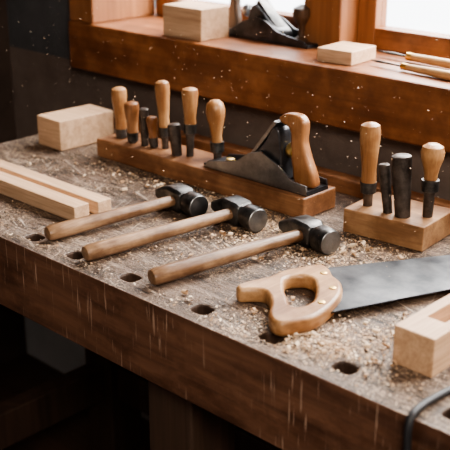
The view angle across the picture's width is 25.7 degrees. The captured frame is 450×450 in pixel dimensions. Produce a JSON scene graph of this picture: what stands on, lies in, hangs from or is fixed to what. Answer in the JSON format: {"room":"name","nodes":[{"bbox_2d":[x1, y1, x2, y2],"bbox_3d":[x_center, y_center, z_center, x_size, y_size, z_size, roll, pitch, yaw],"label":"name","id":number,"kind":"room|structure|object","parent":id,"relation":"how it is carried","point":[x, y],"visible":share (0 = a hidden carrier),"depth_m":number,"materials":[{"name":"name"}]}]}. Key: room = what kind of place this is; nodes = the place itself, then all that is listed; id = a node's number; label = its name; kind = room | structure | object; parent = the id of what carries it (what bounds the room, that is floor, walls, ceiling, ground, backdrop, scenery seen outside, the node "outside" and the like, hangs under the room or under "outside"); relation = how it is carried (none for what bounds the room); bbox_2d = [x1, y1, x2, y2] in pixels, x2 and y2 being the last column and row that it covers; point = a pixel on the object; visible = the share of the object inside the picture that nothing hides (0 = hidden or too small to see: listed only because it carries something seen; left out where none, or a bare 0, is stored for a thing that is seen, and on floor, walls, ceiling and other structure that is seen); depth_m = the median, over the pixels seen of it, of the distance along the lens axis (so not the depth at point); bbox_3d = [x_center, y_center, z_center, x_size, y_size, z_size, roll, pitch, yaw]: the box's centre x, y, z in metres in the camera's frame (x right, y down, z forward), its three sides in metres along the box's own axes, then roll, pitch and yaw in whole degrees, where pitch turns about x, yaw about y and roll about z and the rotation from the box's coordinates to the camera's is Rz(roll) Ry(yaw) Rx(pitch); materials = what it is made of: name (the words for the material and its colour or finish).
{"room":"woodworking shop","nodes":[
{"label":"woodworking shop","id":0,"kind":"room"},
{"bbox_2d":[0,0,26,363],"bbox_3d":[-1.537,-0.457,1.802,0.062,2.534,3.150,19,28,40],"label":"wall","id":1,"kind":"structure","parent":0,"point":[13,345],"depth_m":2.84,"materials":[{"name":"brown paint"}]},
{"bbox_2d":[0,353,149,449],"bbox_3d":[-0.063,1.117,1.314,4.464,0.062,3.844,19,28,40],"label":"floor","id":2,"kind":"structure","parent":0,"point":[18,375],"depth_m":2.73,"materials":[{"name":"brown wood"}]},
{"bbox_2d":[0,112,449,449],"bbox_3d":[0.102,0.421,1.810,1.736,0.888,0.629,19,28,40],"label":"workbench","id":3,"kind":"object","parent":2,"relation":"on","point":[200,385],"visible":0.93,"depth_m":1.53,"materials":[{"name":"brown wood"}]},
{"bbox_2d":[0,171,88,219],"bbox_3d":[-0.441,-0.085,1.927,0.513,0.029,0.034,19,28,40],"label":"batten","id":4,"kind":"object","parent":3,"relation":"on","point":[59,204],"visible":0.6,"depth_m":1.82,"materials":[{"name":"brown wood"}]},
{"bbox_2d":[0,160,110,213],"bbox_3d":[-0.405,-0.096,1.963,0.515,0.026,0.031,19,28,40],"label":"batten","id":5,"kind":"object","parent":3,"relation":"on","point":[98,203],"visible":0.56,"depth_m":1.86,"materials":[{"name":"brown wood"}]},
{"bbox_2d":[37,104,113,150],"bbox_3d":[-0.339,-0.223,2.238,0.092,0.067,0.152,19,28,40],"label":"wood block","id":6,"kind":"object","parent":3,"relation":"on","point":[57,130],"depth_m":2.20,"materials":[{"name":"beige wood"}]},
{"bbox_2d":[44,183,207,240],"bbox_3d":[-0.164,-0.018,1.730,0.122,0.045,0.302,19,28,40],"label":"hammer","id":7,"kind":"object","parent":3,"relation":"on","point":[179,197],"visible":0.96,"depth_m":1.75,"materials":[{"name":"brown wood"}]},
{"bbox_2d":[81,195,267,260],"bbox_3d":[-0.091,0.005,1.668,0.332,0.045,0.115,-14,25,-33],"label":"hammer","id":8,"kind":"object","parent":3,"relation":"on","point":[251,217],"visible":1,"depth_m":1.68,"materials":[{"name":"brown wood"}]},
{"bbox_2d":[97,133,335,216],"bbox_3d":[-0.036,-0.110,1.977,0.577,0.041,0.096,19,28,40],"label":"tool rack","id":9,"kind":"object","parent":3,"relation":"on","point":[181,168],"visible":0.79,"depth_m":1.93,"materials":[{"name":"brown wood"}]},
{"bbox_2d":[111,86,126,138],"bbox_3d":[-0.226,-0.240,2.107,0.034,0.113,0.034,19,28,40],"label":"chisel","id":10,"kind":"object","parent":9,"relation":"on","point":[118,97],"visible":0.97,"depth_m":2.09,"materials":[{"name":"brown wood"}]},
{"bbox_2d":[124,101,138,143],"bbox_3d":[-0.196,-0.215,2.072,0.032,0.092,0.032,19,28,40],"label":"chisel","id":11,"kind":"object","parent":9,"relation":"on","point":[131,108],"visible":1,"depth_m":2.06,"materials":[{"name":"brown wood"}]},
{"bbox_2d":[139,107,148,145],"bbox_3d":[-0.169,-0.204,2.056,0.020,0.081,0.020,19,28,40],"label":"steel punch","id":12,"kind":"object","parent":9,"relation":"on","point":[143,112],"visible":0.97,"depth_m":2.05,"materials":[{"name":"black metal"}]},
{"bbox_2d":[146,116,158,147],"bbox_3d":[-0.151,-0.194,2.049,0.027,0.068,0.025,19,28,40],"label":"chisel","id":13,"kind":"object","parent":9,"relation":"on","point":[151,121],"visible":1,"depth_m":2.04,"materials":[{"name":"brown wood"}]},
{"bbox_2d":[155,80,169,148],"bbox_3d":[-0.128,-0.228,2.030,0.031,0.144,0.031,-8,22,-19],"label":"chisel","id":14,"kind":"object","parent":9,"relation":"on","point":[162,87],"visible":0.91,"depth_m":2.01,"materials":[{"name":"brown wood"}]},
{"bbox_2d":[167,122,181,155],"bbox_3d":[-0.102,-0.173,1.998,0.029,0.068,0.027,19,28,40],"label":"steel punch","id":15,"kind":"object","parent":9,"relation":"on","point":[174,131],"visible":1,"depth_m":1.99,"materials":[{"name":"black metal"}]},
{"bbox_2d":[182,87,197,156],"bbox_3d":[-0.070,-0.207,1.978,0.034,0.142,0.034,19,28,40],"label":"chisel","id":16,"kind":"object","parent":9,"relation":"on","point":[190,97],"visible":0.98,"depth_m":1.96,"materials":[{"name":"brown wood"}]},
{"bbox_2d":[206,99,224,158],"bbox_3d":[-0.019,-0.189,1.958,0.039,0.123,0.039,19,28,40],"label":"chisel","id":17,"kind":"object","parent":9,"relation":"on","point":[214,107],"visible":1,"depth_m":1.94,"materials":[{"name":"brown wood"}]},
{"bbox_2d":[204,112,327,196],"bbox_3d":[0.074,-0.155,1.843,0.260,0.138,0.063,19,28,40],"label":"plane","id":18,"kind":"object","parent":9,"relation":"on","point":[282,158],"visible":1,"depth_m":1.79,"materials":[{"name":"metal"}]},
{"bbox_2d":[0,0,447,427],"bbox_3d":[0.075,-0.141,1.638,1.581,0.342,0.630,19,28,40],"label":"sawdust","id":19,"kind":"object","parent":3,"relation":"on","point":[312,334],"visible":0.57,"depth_m":1.42},
{"bbox_2d":[147,215,340,284],"bbox_3d":[0.024,0.040,1.576,0.330,0.045,0.115,-13,25,-32],"label":"hammer","id":20,"kind":"object","parent":3,"relation":"on","point":[307,231],"visible":1,"depth_m":1.59,"materials":[{"name":"brown wood"}]},
{"bbox_2d":[236,255,449,336],"bbox_3d":[0.293,0.075,1.510,0.568,0.025,0.162,-10,23,-24],"label":"saw","id":21,"kind":"object","parent":3,"relation":"on","point":[341,288],"visible":1,"depth_m":1.46,"materials":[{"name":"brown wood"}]},
{"bbox_2d":[343,192,449,251],"bbox_3d":[0.301,-0.008,1.706,0.154,0.043,0.115,16,26,36],"label":"tool rack","id":22,"kind":"object","parent":3,"relation":"on","point":[371,222],"visible":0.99,"depth_m":1.67,"materials":[{"name":"brown wood"}]},
{"bbox_2d":[360,122,380,206],"bbox_3d":[0.246,-0.104,1.690,0.036,0.150,0.036,19,28,40],"label":"chisel","id":23,"kind":"object","parent":22,"relation":"in","point":[369,142],"depth_m":1.67,"materials":[{"name":"brown wood"}]},
{"bbox_2d":[378,163,392,213],"bbox_3d":[0.272,-0.062,1.671,0.031,0.087,0.020,19,28,40],"label":"steel punch","id":24,"kind":"object","parent":22,"relation":"in","point":[384,168],"visible":1,"depth_m":1.66,"materials":[{"name":"black metal"}]},
{"bbox_2d":[391,153,411,218],"bbox_3d":[0.295,-0.066,1.650,0.040,0.109,0.034,19,28,40],"label":"steel punch","id":25,"kind":"object","parent":22,"relation":"in","point":[401,162],"visible":1,"depth_m":1.64,"materials":[{"name":"black metal"}]},
{"bbox_2d":[421,142,444,217],"bbox_3d":[0.343,-0.074,1.642,0.040,0.128,0.040,19,28,40],"label":"chisel","id":26,"kind":"object","parent":22,"relation":"in","point":[432,153],"depth_m":1.63,"materials":[{"name":"brown wood"}]},
{"bbox_2d":[392,294,449,377],"bbox_3d":[0.317,0.131,1.325,0.060,0.054,0.231,19,28,40],"label":"block","id":27,"kind":"object","parent":3,"relation":"on","point":[421,344],"visible":1,"depth_m":1.25,"materials":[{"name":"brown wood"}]},
{"bbox_2d":[403,386,449,449],"bbox_3d":[0.308,0.339,1.272,0.264,0.323,0.029,-18,27,-39],"label":"power cable","id":28,"kind":"object","parent":3,"relation":"attached to","point":[407,437],"visible":1,"depth_m":1.15,"materials":[{"name":"black rubber"}]},
{"bbox_2d":[6,0,449,200],"bbox_3d":[0.877,-0.350,1.521,3.844,2.534,0.273,19,28,40],"label":"wall","id":29,"kind":"structure","parent":0,"point":[38,71],"depth_m":2.56,"materials":[{"name":"paint"}]},
{"bbox_2d":[24,316,148,420],"bbox_3d":[0.774,0.803,1.844,3.844,0.149,0.025,19,28,40],"label":"baseboard","id":30,"kind":"structure","parent":29,"relation":"attached to","point":[44,344],"depth_m":2.99,"materials":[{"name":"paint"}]},
{"bbox_2d":[69,0,154,23],"bbox_3d":[-0.288,-1.042,2.348,0.093,1.084,0.211,19,28,40],"label":"trim","id":31,"kind":"structure","parent":29,"relation":"attached to","point":[87,11],"depth_m":2.48,"materials":[{"name":"brown wood"}]},
{"bbox_2d":[156,0,297,28],"bbox_3d":[0.031,-0.996,2.227,0.549,1.084,0.043,19,28,40],"label":"window","id":32,"kind":"structure","parent":29,"relation":"in","point":[288,16],"depth_m":2.44,"materials":[{"name":"white glass"}]},
{"bbox_2d":[68,8,449,152],"bbox_3d":[0.712,-0.163,1.728,2.771,0.119,0.316,19,28,40],"label":"window sill","id":33,"kind":"structure","parent":29,"relation":"attached to","point":[292,79],"depth_m":2.08,"materials":[{"name":"brown wood"}]},
{"bbox_2d":[163,0,227,41],"bbox_3d":[-0.068,-0.472,2.273,0.126,0.071,0.090,19,28,40],"label":"wood offcut","id":34,"kind":"object","parent":33,"relation":"on","point":[192,20],"depth_m":2.24,"materials":[{"name":"beige wood"}]},
{"bbox_2d":[228,0,317,48],"bbox_3d":[0.105,-0.476,2.221,0.267,0.116,0.064,19,28,40],"label":"plane","id":35,"kind":"object","parent":33,"relation":"on","point":[266,20],"visible":0.95,"depth_m":2.21,"materials":[{"name":"metal"}]},
{"bbox_2d":[317,41,375,65],"bbox_3d":[0.249,-0.352,2.019,0.084,0.028,0.093,16,26,37],"label":"wood offcut","id":36,"kind":"object","parent":33,"relation":"on","point":[345,52],"visible":1,"depth_m":1.99,"materials":[{"name":"brown wood"}]},
{"bbox_2d":[371,59,449,80],"bbox_3d":[0.359,-0.304,1.905,0.019,0.019,0.206,-17,26,-37],"label":"chisel","id":37,"kind":"object","parent":33,"relation":"on","point":[433,72],"visible":1,"depth_m":1.88,"materials":[{"name":"brown wood"}]},
{"bbox_2d":[379,50,449,68],"bbox_3d":[0.437,-0.317,1.933,0.022,0.022,0.349,-17,27,-38],"label":"chisel","id":38,"kind":"object","parent":33,"relation":"on","point":[430,60],"visible":1,"depth_m":1.96,"materials":[{"name":"brown wood"}]},
{"bbox_2d":[304,0,358,46],"bbox_3d":[0.252,-0.910,2.002,0.102,1.084,0.124,19,28,40],"label":"trim","id":39,"kind":"structure","parent":29,"relation":"attached to","point":[330,21],"depth_m":2.13,"materials":[{"name":"brown wood"}]},
{"bbox_2d":[357,0,449,58],"bbox_3d":[0.543,-0.822,1.770,0.663,1.084,0.043,19,28,40],"label":"window","id":40,"kind":"structure","parent":29,"relation":"in","point":[372,18],"depth_m":2.10,"materials":[{"name":"brown wood"}]}
]}

